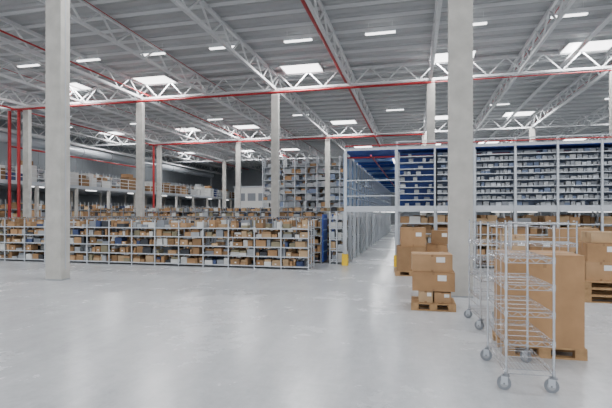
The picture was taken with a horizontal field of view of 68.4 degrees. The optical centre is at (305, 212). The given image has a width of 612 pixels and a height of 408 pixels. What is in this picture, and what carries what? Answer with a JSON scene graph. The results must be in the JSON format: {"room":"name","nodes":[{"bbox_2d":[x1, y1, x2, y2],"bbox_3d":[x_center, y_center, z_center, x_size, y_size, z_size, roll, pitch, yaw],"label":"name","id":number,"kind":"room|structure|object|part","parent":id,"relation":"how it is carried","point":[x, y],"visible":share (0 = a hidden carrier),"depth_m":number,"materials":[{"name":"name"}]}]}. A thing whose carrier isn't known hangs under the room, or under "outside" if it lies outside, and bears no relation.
{"room":"warehouse","nodes":[
{"label":"warehouse","id":0,"kind":"room"},
{"bbox_2d":[0,120,210,217],"bbox_3d":[-31.514,-4.075,48.778,0.200,11.850,96.000,0,0,14],"label":"wall","id":1,"kind":"structure","parent":0,"point":[38,158],"depth_m":62.46,"materials":[{"name":"paint"}]},
{"bbox_2d":[0,117,218,172],"bbox_3d":[-29.687,-9.000,48.336,0.170,1.170,96.048,0,0,14],"label":"roof truss","id":2,"kind":"object","parent":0,"point":[12,121],"depth_m":60.65,"materials":[{"name":"white metal"}]},
{"bbox_2d":[0,129,221,177],"bbox_3d":[-27.682,-7.150,43.736,2.580,0.960,88.000,0,0,14],"label":"ventilation duct","id":3,"kind":"object","parent":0,"point":[39,144],"visible":0.81,"depth_m":56.08,"materials":[{"name":"silver metal"}]},
{"bbox_2d":[0,103,241,172],"bbox_3d":[-24.681,-9.000,47.125,0.140,1.140,96.048,0,0,14],"label":"roof truss","id":4,"kind":"object","parent":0,"point":[41,124],"depth_m":53.41,"materials":[{"name":"white metal"}]},
{"bbox_2d":[0,84,263,171],"bbox_3d":[-19.675,-9.000,45.914,0.170,1.170,96.048,0,0,14],"label":"roof truss","id":5,"kind":"object","parent":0,"point":[12,89],"depth_m":45.99,"materials":[{"name":"grey metal"}]},
{"bbox_2d":[0,57,288,168],"bbox_3d":[-14.670,-9.000,44.703,0.140,1.140,96.048,0,0,14],"label":"roof truss","id":6,"kind":"object","parent":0,"point":[12,63],"depth_m":39.11,"materials":[{"name":"grey metal"}]},
{"bbox_2d":[0,16,306,163],"bbox_3d":[-9.664,-9.000,43.492,0.170,1.170,96.048,0,0,14],"label":"roof truss","id":7,"kind":"object","parent":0,"point":[15,25],"depth_m":30.52,"materials":[{"name":"grey metal"}]},
{"bbox_2d":[38,0,333,162],"bbox_3d":[-4.659,-9.000,42.281,0.140,1.140,96.048,0,0,14],"label":"roof truss","id":8,"kind":"object","parent":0,"point":[77,19],"depth_m":26.58,"materials":[{"name":"grey metal"}]},
{"bbox_2d":[171,0,349,154],"bbox_3d":[0.347,-9.000,41.070,0.170,1.170,96.048,0,0,14],"label":"roof truss","id":9,"kind":"object","parent":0,"point":[178,3],"depth_m":25.50,"materials":[{"name":"grey metal"}]},
{"bbox_2d":[0,223,611,407],"bbox_3d":[1.630,1.950,40.760,68.000,0.200,96.000,0,0,14],"label":"floor","id":10,"kind":"structure","parent":0,"point":[112,335],"depth_m":6.38,"materials":[{"name":"concrete"}]},
{"bbox_2d":[23,107,31,217],"bbox_3d":[-22.125,-3.250,35.704,0.512,10.200,0.352,0,0,14],"label":"concrete column","id":11,"kind":"structure","parent":10,"relation":"on","point":[27,114],"depth_m":35.56,"materials":[{"name":"grey concrete"}]},
{"bbox_2d":[45,0,69,280],"bbox_3d":[-6.908,-3.250,12.526,0.512,10.200,0.352,0,0,14],"label":"concrete column","id":12,"kind":"structure","parent":10,"relation":"on","point":[57,12],"depth_m":12.39,"materials":[{"name":"grey concrete"}]},
{"bbox_2d":[0,160,234,217],"bbox_3d":[-25.568,-1.525,51.455,9.900,6.750,72.000,0,0,14],"label":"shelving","id":13,"kind":"object","parent":10,"relation":"on","point":[85,183],"visible":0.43,"depth_m":49.64,"materials":[{"name":"silver metal"}]},
{"bbox_3d":[-25.883,-3.800,54.618,1.060,2.200,62.060,0,0,14],"label":"frame","id":14,"kind":"part","parent":13,"relation":"part of","materials":[{"name":"silver metal"}]},
{"bbox_3d":[-21.995,0.350,53.677,1.060,3.000,62.060,0,0,14],"label":"frame","id":15,"kind":"part","parent":13,"relation":"part of","materials":[{"name":"silver metal"}]},
{"bbox_3d":[-20.854,-3.261,50.314,0.050,1.122,72.000,0,0,14],"label":"railing","id":16,"kind":"part","parent":13,"relation":"part of","materials":[{"name":"metal"}]},
{"bbox_2d":[136,100,144,216],"bbox_3d":[-12.259,-3.250,33.317,0.512,10.200,0.352,0,0,14],"label":"concrete column","id":17,"kind":"structure","parent":10,"relation":"on","point":[140,107],"depth_m":33.16,"materials":[{"name":"grey concrete"}]},
{"bbox_2d":[0,219,314,269],"bbox_3d":[-11.122,1.045,17.712,23.285,1.609,0.835,0,0,14],"label":"shelving","id":18,"kind":"object","parent":10,"relation":"on","point":[103,249],"visible":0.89,"depth_m":15.89,"materials":[{"name":"silver metal"}]},
{"bbox_2d":[157,143,161,212],"bbox_3d":[-17.657,-3.250,54.171,0.512,10.200,0.352,0,0,14],"label":"concrete column","id":19,"kind":"structure","parent":10,"relation":"on","point":[159,147],"depth_m":54.01,"materials":[{"name":"grey concrete"}]},
{"bbox_2d":[0,218,321,262],"bbox_3d":[-10.652,1.040,19.656,23.285,1.620,0.835,0,0,14],"label":"shelving","id":20,"kind":"object","parent":10,"relation":"on","point":[318,224],"visible":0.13,"depth_m":17.56,"materials":[{"name":"silver metal"}]},
{"bbox_2d":[6,217,331,255],"bbox_3d":[-10.181,1.040,21.600,23.285,1.620,0.835,0,0,14],"label":"shelving","id":21,"kind":"object","parent":10,"relation":"on","point":[218,219],"visible":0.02,"depth_m":19.67,"materials":[{"name":"silver metal"}]},
{"bbox_2d":[0,217,339,251],"bbox_3d":[-8.355,1.040,23.216,20.495,1.620,0.835,0,0,14],"label":"shelving","id":22,"kind":"object","parent":10,"relation":"on","point":[238,219],"visible":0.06,"depth_m":22.66,"materials":[{"name":"silver metal"}]},
{"bbox_2d":[9,217,331,221],"bbox_3d":[-7.885,1.040,25.160,20.495,1.620,0.835,0,0,14],"label":"shelving","id":23,"kind":"object","parent":10,"relation":"on","point":[9,217],"visible":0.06,"depth_m":24.47,"materials":[{"name":"silver metal"}]},
{"bbox_3d":[-7.885,1.040,25.160,20.495,1.620,0.835,0,0,14],"label":"frame","id":24,"kind":"part","parent":23,"relation":"part of","materials":[{"name":"silver metal"}]},
{"bbox_2d":[43,217,320,218],"bbox_3d":[-7.415,1.040,27.104,20.495,1.620,0.835,0,0,14],"label":"shelving","id":25,"kind":"object","parent":10,"relation":"on","point":[43,217],"visible":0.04,"depth_m":26.50,"materials":[{"name":"silver metal"}]},
{"bbox_2d":[71,216,309,218],"bbox_3d":[-6.944,1.040,29.047,20.495,1.620,0.835,0,0,14],"label":"shelving","id":26,"kind":"object","parent":10,"relation":"on","point":[71,216],"visible":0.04,"depth_m":29.72,"materials":[{"name":"silver metal"}]},
{"bbox_2d":[89,207,343,217],"bbox_3d":[-7.686,0.700,36.274,22.050,2.300,0.950,0,0,14],"label":"shelving","id":27,"kind":"object","parent":10,"relation":"on","point":[207,212],"visible":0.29,"depth_m":35.84,"materials":[{"name":"silver metal"}]},
{"bbox_2d":[222,161,225,209],"bbox_3d":[-13.190,-3.250,72.638,0.512,10.200,0.352,0,0,14],"label":"concrete column","id":28,"kind":"structure","parent":10,"relation":"on","point":[223,162],"depth_m":72.49,"materials":[{"name":"grey concrete"}]},
{"bbox_2d":[112,207,343,217],"bbox_3d":[-6.981,0.700,39.190,22.050,2.300,0.950,0,0,14],"label":"shelving","id":29,"kind":"object","parent":10,"relation":"on","point":[190,209],"visible":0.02,"depth_m":38.89,"materials":[{"name":"silver metal"}]},
{"bbox_2d":[132,208,333,217],"bbox_3d":[-6.275,0.700,42.106,22.050,2.300,0.950,0,0,14],"label":"shelving","id":30,"kind":"object","parent":10,"relation":"on","point":[135,208],"visible":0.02,"depth_m":41.58,"materials":[{"name":"silver metal"}]},
{"bbox_2d":[236,140,240,207],"bbox_3d":[-7.792,-3.250,51.784,0.512,10.200,0.352,0,0,14],"label":"concrete column","id":31,"kind":"structure","parent":10,"relation":"on","point":[238,144],"depth_m":51.63,"materials":[{"name":"grey concrete"}]},
{"bbox_2d":[233,186,270,212],"bbox_3d":[-7.870,-1.350,78.039,8.400,6.400,4.400,0,0,14],"label":"cabin","id":32,"kind":"object","parent":10,"relation":"on","point":[251,196],"visible":0.27,"depth_m":76.26,"materials":[{"name":"grey metal"}]},
{"bbox_2d":[271,90,279,217],"bbox_3d":[-2.103,-3.250,30.860,0.512,10.200,0.352,0,0,14],"label":"concrete column","id":33,"kind":"structure","parent":10,"relation":"on","point":[275,98],"depth_m":30.71,"materials":[{"name":"grey concrete"}]},
{"bbox_2d":[280,159,342,208],"bbox_3d":[2.374,-2.450,57.658,13.600,8.600,1.300,0,0,14],"label":"rack","id":34,"kind":"object","parent":10,"relation":"on","point":[333,168],"visible":0.1,"depth_m":57.68,"materials":[{"name":"silver metal"}]},
{"bbox_2d":[283,165,343,207],"bbox_3d":[3.315,-2.450,61.546,13.600,8.600,1.300,0,0,14],"label":"rack","id":35,"kind":"object","parent":10,"relation":"on","point":[293,165],"visible":0.03,"depth_m":61.71,"materials":[{"name":"silver metal"}]},
{"bbox_2d":[262,155,368,217],"bbox_3d":[1.434,-2.450,53.770,13.600,8.600,1.300,0,0,14],"label":"rack","id":36,"kind":"object","parent":10,"relation":"on","point":[291,200],"visible":0.42,"depth_m":53.80,"materials":[{"name":"silver metal"}]},
{"bbox_2d":[325,136,329,212],"bbox_3d":[2.365,-3.250,49.327,0.512,10.200,0.352,0,0,14],"label":"concrete column","id":37,"kind":"structure","parent":10,"relation":"on","point":[327,141],"depth_m":49.16,"materials":[{"name":"grey concrete"}]},
{"bbox_2d":[322,214,334,261],"bbox_3d":[1.886,0.925,21.767,0.050,1.750,10.800,0,0,14],"label":"panels","id":38,"kind":"object","parent":10,"relation":"on","point":[324,216],"visible":0.2,"depth_m":16.75,"materials":[{"name":"blue metal"}]},
{"bbox_2d":[394,227,425,275],"bbox_3d":[3.152,1.142,13.539,0.950,1.416,0.800,0,0,9],"label":"wooden pallet","id":39,"kind":"object","parent":10,"relation":"on","point":[412,239],"visible":0.73,"depth_m":13.19,"materials":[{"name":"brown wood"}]},
{"bbox_2d":[422,133,426,214],"bbox_3d":[12.357,-3.250,46.910,0.512,10.200,0.352,0,0,14],"label":"concrete column","id":40,"kind":"structure","parent":10,"relation":"on","point":[424,137],"depth_m":46.74,"materials":[{"name":"grey concrete"}]},
{"bbox_2d":[427,80,434,224],"bbox_3d":[7.889,-3.250,28.442,0.512,10.200,0.352,0,0,14],"label":"concrete column","id":41,"kind":"structure","parent":10,"relation":"on","point":[430,87],"depth_m":28.28,"materials":[{"name":"grey concrete"}]},
{"bbox_2d":[411,252,455,311],"bbox_3d":[2.487,1.319,8.838,0.821,1.063,0.750,0,0,14],"label":"wooden pallet","id":42,"kind":"object","parent":10,"relation":"on","point":[433,275],"visible":1,"depth_m":8.54,"materials":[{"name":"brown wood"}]},
{"bbox_2d":[426,230,447,251],"bbox_3d":[4.259,1.197,13.991,1.100,1.306,0.800,0,0,14],"label":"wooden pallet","id":43,"kind":"object","parent":10,"relation":"on","point":[439,238],"visible":0.3,"depth_m":13.72,"materials":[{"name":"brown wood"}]},
{"bbox_2d":[448,0,472,297],"bbox_3d":[3.433,-3.250,10.024,0.512,10.200,0.352,0,0,14],"label":"concrete column","id":44,"kind":"structure","parent":10,"relation":"on","point":[460,12],"depth_m":9.86,"materials":[{"name":"grey concrete"}]},
{"bbox_2d":[329,134,611,267],"bbox_3d":[11.657,-0.312,28.920,15.110,4.325,30.300,0,0,14],"label":"storage rack","id":45,"kind":"object","parent":10,"relation":"on","point":[557,176],"visible":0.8,"depth_m":15.20,"materials":[{"name":"silver metal"}]},
{"bbox_3d":[4.405,0.900,29.903,0.550,1.900,28.050,0,0,14],"label":"frame","id":46,"kind":"part","parent":45,"relation":"part of","materials":[{"name":"silver metal"}]},
{"bbox_3d":[3.949,-1.165,15.938,1.300,1.930,0.840,0,0,14],"label":"frame","id":47,"kind":"part","parent":45,"relation":"part of","materials":[{"name":"silver metal"}]},
{"bbox_3d":[10.466,0.900,18.765,12.650,1.900,0.850,0,0,14],"label":"frame","id":48,"kind":"part","parent":45,"relation":"part of","materials":[{"name":"silver metal"}]},
{"bbox_3d":[9.949,0.900,16.627,12.650,1.900,0.850,0,0,14],"label":"frame","id":49,"kind":"part","parent":45,"relation":"part of","materials":[{"name":"silver metal"}]},
{"bbox_3d":[9.460,0.900,14.605,12.650,1.900,0.850,0,0,14],"label":"frame","id":50,"kind":"part","parent":45,"relation":"part of","materials":[{"name":"silver metal"}]},
{"bbox_3d":[10.072,-1.165,14.457,11.380,1.930,0.840,0,0,14],"label":"frame","id":51,"kind":"part","parent":45,"relation":"part of","materials":[{"name":"silver metal"}]},
{"bbox_2d":[464,220,511,329],"bbox_3d":[3.030,0.984,7.512,0.601,1.732,0.928,0,0,7],"label":"wire cart","id":52,"kind":"object","parent":10,"relation":"on","point":[479,324],"visible":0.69,"depth_m":7.45,"materials":[{"name":"silver metal"}]},
{"bbox_2d":[480,222,559,392],"bbox_3d":[2.402,0.984,5.162,0.643,1.732,1.081,0,0,14],"label":"wire cart","id":53,"kind":"object","parent":10,"relation":"on","point":[551,385],"visible":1,"depth_m":4.94,"materials":[{"name":"silver metal"}]},
{"bbox_2d":[498,234,551,250],"bbox_3d":[5.540,1.202,11.417,1.200,1.296,0.800,0,0,14],"label":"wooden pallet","id":54,"kind":"object","parent":10,"relation":"on","point":[516,237],"visible":0.2,"depth_m":11.11,"materials":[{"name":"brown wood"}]},
{"bbox_2d":[529,128,534,214],"bbox_3d":[22.349,-3.250,44.492,0.512,10.200,0.352,0,0,14],"label":"concrete column","id":55,"kind":"structure","parent":10,"relation":"on","point":[531,130],"depth_m":44.34,"materials":[{"name":"grey concrete"}]},
{"bbox_2d":[492,250,587,360],"bbox_3d":[3.126,1.192,6.117,0.996,1.316,0.819,0,0,14],"label":"carton","id":56,"kind":"object","parent":10,"relation":"on","point":[569,267],"visible":0.8,"depth_m":5.73,"materials":[{"name":"brown cardboard"}]},
{"bbox_2d":[504,220,577,253],"bbox_3d":[3.748,0.984,7.252,1.064,1.732,0.664,0,0,18],"label":"wire cart","id":57,"kind":"object","parent":10,"relation":"on","point":[559,242],"visible":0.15,"depth_m":7.14,"materials":[{"name":"silver metal"}]},
{"bbox_2d":[548,228,597,253],"bbox_3d":[7.136,1.127,12.060,1.200,1.446,0.800,0,0,14],"label":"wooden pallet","id":58,"kind":"object","parent":10,"relation":"on","point":[563,232],"visible":0.16,"depth_m":11.78,"materials":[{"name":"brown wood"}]},
{"bbox_2d":[578,231,611,303],"bbox_3d":[6.500,1.126,9.642,1.300,1.448,1.000,0,0,14],"label":"pallet stack","id":59,"kind":"object","parent":10,"relation":"on","point":[596,247],"visible":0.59,"depth_m":9.35,"materials":[{"name":"brown cardboard"}]},
{"bbox_2d":[609,68,611,215],"bbox_3d":[17.881,-3.250,26.025,0.512,10.200,0.352,0,0,14],"label":"concrete column","id":60,"kind":"structure","parent":10,"relation":"on","point":[610,72],"depth_m":26.05,"materials":[{"name":"grey concrete"}]},
{"bbox_2d":[0,0,611,165],"bbox_3d":[1.630,-9.875,40.760,68.000,0.350,96.000,0,0,14],"label":"ceiling","id":61,"kind":"structure","parent":0,"point":[130,6],"depth_m":27.16,"materials":[{"name":"paint"}]},
{"bbox_2d":[17,57,39,67],"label":"light","id":62,"kind":"object","parent":61,"relation":"hanging from","point":[31,64],"depth_m":27.78,"materials":[{"name":"white plastic"}]},
{"bbox_2d":[70,79,94,91],"bbox_3d":[-17.648,-9.560,33.797,2.660,0.260,2.060,0,0,14],"label":"skylight","id":63,"kind":"object","parent":61,"relation":"attached to","point":[75,82],"visible":0.43,"depth_m":33.51,"materials":[{"name":"white glass"}]},
{"bbox_2d":[76,57,99,61],"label":"light","id":64,"kind":"object","parent":61,"relation":"hanging from","point":[95,58],"depth_m":26.76,"materials":[{"name":"white plastic"}]},
{"bbox_2d":[96,130,126,134],"bbox_3d":[-23.084,-9.560,53.426,2.660,0.260,2.060,0,0,14],"label":"skylight","id":65,"kind":"object","parent":61,"relation":"attached to","point":[109,131],"visible":0.57,"depth_m":52.94,"materials":[{"name":"white glass"}]},
{"bbox_2d":[140,45,164,55],"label":"light","id":66,"kind":"object","parent":61,"relation":"hanging from","point":[158,52],"depth_m":25.75,"materials":[{"name":"white plastic"}]},
{"bbox_2d":[130,72,179,85],"bbox_3d":[-10.747,-9.560,32.128,2.660,0.260,2.060,0,0,14],"label":"skylight","id":67,"kind":"object","parent":61,"relation":"attached to","point":[154,77],"visible":0.93,"depth_m":31.68,"materials":[{"name":"white glass"}]},
{"bbox_2d":[175,151,196,153],"bbox_3d":[-18.852,-9.560,70.921,2.660,0.260,2.060,0,0,14],"label":"skylight","id":68,"kind":"object","parent":61,"relation":"attached to","point":[183,151],"visible":0.46,"depth_m":70.45,"materials":[{"name":"white"}]},
{"bbox_2d":[172,125,201,131],"bbox_3d":[-13.462,-9.560,51.098,2.660,0.260,2.060,0,0,14],"label":"skylight","id":69,"kind":"object","parent":61,"relation":"attached to","point":[194,128],"visible":0.84,"depth_m":50.43,"materials":[{"name":"white glass"}]},
{"bbox_2d":[208,115,222,119],"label":"light","id":70,"kind":"object","parent":61,"relation":"hanging from","point":[209,115],"depth_m":43.72,"materials":[{"name":"white plastic"}]},
{"bbox_2d":[209,38,225,49],"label":"light","id":71,"kind":"object","parent":61,"relation":"hanging from","point":[212,47],"depth_m":24.81,"materials":[{"name":"white plastic"}]},
{"bbox_2d":[231,122,260,128],"bbox_3d":[-6.561,-9.560,49.429,2.660,0.260,2.060,0,0,14],"label":"skylight","id":72,"kind":"object","parent":61,"relation":"attached to","point":[252,125],"visible":0.91,"depth_m":48.89,"materials":[{"name":"white"}]},
{"bbox_2d":[241,148,255,151],"bbox_3d":[-9.230,-9.560,68.594,2.660,0.260,2.060,0,0,14],"label":"skylight","id":73,"kind":"object","parent":61,"relation":"attached to","point":[250,149],"visible":0.53,"depth_m":68.18,"materials":[{"name":"white"}]},
{"bbox_2d":[163,150,348,162],"bbox_3d":[8.096,-8.975,67.489,68.050,1.190,0.140,0,0,14],"label":"girder","id":74,"kind":"object","parent":61,"relation":"attached to","point":[320,150],"depth_m":71.59,"materials":[{"name":"white metal"}]},
{"bbox_2d":[280,147,300,150],"bbox_3d":[-2.329,-9.560,66.924,2.660,0.260,2.060,0,0,14],"label":"skylight","id":75,"kind":"object","parent":61,"relation":"attached to","point":[281,148],"visible":0.84,"depth_m":66.19,"materials":[{"name":"white"}]},
{"bbox_2d":[284,37,311,42],"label":"light","id":76,"kind":"object","parent":61,"relation":"hanging from","point":[307,38],"depth_m":23.72,"materials":[{"name":"white plastic"}]},
{"bbox_2d":[278,59,324,75],"bbox_3d":[-0.249,-9.560,29.588,2.660,0.260,2.060,0,0,14],"label":"skylight","id":77,"kind":"object","parent":61,"relation":"attached to","point":[312,65],"visible":0.99,"depth_m":29.09,"materials":[{"name":"white glass"}]},
{"bbox_2d":[73,113,608,146],"bbox_3d":[3.629,-8.975,49.021,68.050,1.190,0.140,0,0,14],"label":"girder","id":78,"kind":"object","parent":61,"relation":"attached to","point":[580,115],"depth_m":48.64,"materials":[{"name":"white metal"}]},
{"bbox_2d":[329,117,357,124],"bbox_3d":[3.936,-9.560,46.889,2.660,0.260,2.060,0,0,14],"label":"skylight","id":79,"kind":"object","parent":61,"relation":"attached to","point":[335,121],"visible":0.94,"depth_m":46.57,"materials":[{"name":"white"}]},
{"bbox_2d":[305,0,385,146],"bbox_3d":[5.353,-9.000,39.859,0.140,1.140,96.048,0,0,14],"label":"roof truss","id":80,"kind":"object","parent":61,"relation":"attached to","point":[315,13],"depth_m":25.21,"materials":[{"name":"grey metal"}]},
{"bbox_2d":[353,144,372,147],"bbox_3d":[8.168,-9.560,64.385,2.660,0.260,2.060,0,0,14],"label":"skylight","id":81,"kind":"object","parent":61,"relation":"attached to","point":[362,144],"visible":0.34,"depth_m":64.08,"materials":[{"name":"white"}]},
{"bbox_2d":[365,20,395,35],"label":"light","id":82,"kind":"object","parent":61,"relation":"hanging from","point":[392,30],"depth_m":22.73,"materials":[{"name":"white plastic"}]},
{"bbox_2d":[421,0,442,145],"bbox_3d":[10.358,-9.000,38.648,0.170,1.170,96.048,0,0,14],"label":"roof truss","id":83,"kind":"object","parent":61,"relation":"attached to","point":[438,3],"depth_m":23.16,"materials":[{"name":"grey metal"}]},
{"bbox_2d":[435,113,447,119],"bbox_3d":[13.072,-9.560,44.679,2.660,0.260,2.060,0,0,14],"label":"skylight","id":84,"kind":"object","parent":61,"relation":"attached to","point":[438,116],"visible":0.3,"depth_m":44.16,"materials":[{"name":"white"}]},
{"bbox_2d":[429,46,477,64],"bbox_3d":[8.887,-9.560,27.378,2.660,0.260,2.060,0,0,14],"label":"skylight","id":85,"kind":"object","parent":61,"relation":"attached to","point":[441,55],"visible":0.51,"depth_m":27.06,"materials":[{"name":"white glass"}]},
{"bbox_2d":[473,11,486,25],"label":"light","id":86,"kind":"object","parent":61,"relation":"hanging from","point":[483,22],"depth_m":21.60,"materials":[{"name":"white plastic"}]},
{"bbox_2d":[477,140,498,143],"bbox_3d":[24.497,-9.560,60.434,2.660,0.260,2.060,0,0,14],"label":"skylight","id":87,"kind":"object","parent":61,"relation":"attached to","point":[479,140],"visible":0.37,"depth_m":60.45,"materials":[{"name":"white"}]},
{"bbox_2d":[501,108,535,116],"bbox_3d":[20.265,-9.560,42.939,2.660,0.260,2.060,0,0,14],"label":"skylight","id":88,"kind":"object","parent":61,"relation":"attached to","point":[522,112],"visible":0.94,"depth_m":42.41,"materials":[{"name":"white glass"}]},
{"bbox_2d":[473,0,575,135],"bbox_3d":[15.364,-9.000,37.437,0.140,1.140,96.048,0,0,14],"label":"roof truss","id":89,"kind":"object","parent":61,"relation":"attached to","point":[561,14],"depth_m":24.88,"materials":[{"name":"grey metal"}]},
{"bbox_2d":[500,51,611,142],"bbox_3d":[20.369,-9.000,36.226,0.170,1.170,96.048,0,0,14],"label":"roof truss","id":90,"kind":"object","parent":61,"relation":"attached to","point":[606,56],"depth_m":34.64,"materials":[{"name":"grey metal"}]},
{"bbox_2d":[561,136,588,140],"bbox_3d":[34.606,-9.560,57.989,2.660,0.260,2.060,0,0,14],"label":"skylight","id":91,"kind":"object","parent":61,"relation":"attached to","point":[586,136],"visible":0.37,"depth_m":57.98,"materials":[{"name":"white glass"}]},
{"bbox_2d":[541,103,608,141],"bbox_3d":[25.375,-9.000,35.015,0.140,1.140,96.048,0,0,14],"label":"roof truss","id":92,"kind":"object","parent":61,"relation":"attached to","point":[596,111],"depth_m":44.92,"materials":[{"name":"grey metal"}]},
{"bbox_2d":[564,1,587,16],"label":"light","id":93,"kind":"object","parent":61,"relation":"hanging from","point":[582,13],"depth_m":20.61,"materials":[{"name":"white plastic"}]},
{"bbox_2d":[557,35,611,55],"bbox_3d":[16.079,-9.560,25.638,2.660,0.260,2.060,0,0,14],"label":"skylight","id":94,"kind":"object","parent":61,"relation":"attached to","point":[603,42],"visible":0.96,"depth_m":25.29,"materials":[{"name":"white"}]},
{"bbox_2d":[586,129,608,139],"bbox_3d":[30.381,-9.000,33.804,0.170,1.170,96.048,0,0,14],"label":"roof truss","id":95,"kind":"object","parent":61,"relation":"attached to","point":[605,131],"depth_m":53.95,"materials":[{"name":"white metal"}]},
{"bbox_2d":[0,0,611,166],"bbox_3d":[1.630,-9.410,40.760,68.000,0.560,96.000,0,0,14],"label":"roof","id":96,"kind":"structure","parent":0,"point":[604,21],"depth_m":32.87,"materials":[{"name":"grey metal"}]},
{"bbox_2d":[0,0,611,218],"bbox_3d":[5.564,-3.785,35.692,57.370,11.269,88.000,0,0,14],"label":"piping","id":97,"kind":"object","parent":96,"relation":"attached to","point":[19,110],"visible":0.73,"depth_m":35.66,"materials":[{"name":"red paint"}]},
{"bbox_2d":[386,108,403,110],"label":"light","id":98,"kind":"object","parent":96,"relation":"hanging from","point":[398,108],"depth_m":39.77,"materials":[{"name":"white plastic"}]},
{"bbox_2d":[0,48,611,108],"bbox_3d":[-0.839,-8.975,30.554,68.050,1.190,0.140,0,0,14],"label":"girder","id":99,"kind":"object","parent":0,"point":[559,69],"depth_m":29.87,"materials":[{"name":"grey metal"}]},
{"bbox_2d":[211,165,565,222],"bbox_3d":[12.940,-4.075,87.511,68.000,11.850,0.200,0,0,14],"label":"wall","id":100,"kind":"structure","parent":0,"point":[251,177],"depth_m":93.48,"materials":[{"name":"paint"}]},
{"bbox_2d":[566,212,607,216],"bbox_3d":[34.774,-4.075,32.741,0.200,11.850,96.000,0,0,14],"label":"wall","id":101,"kind":"structure","parent":0,"point":[567,213],"depth_m":70.96,"materials":[{"name":"paint"}]}
]}

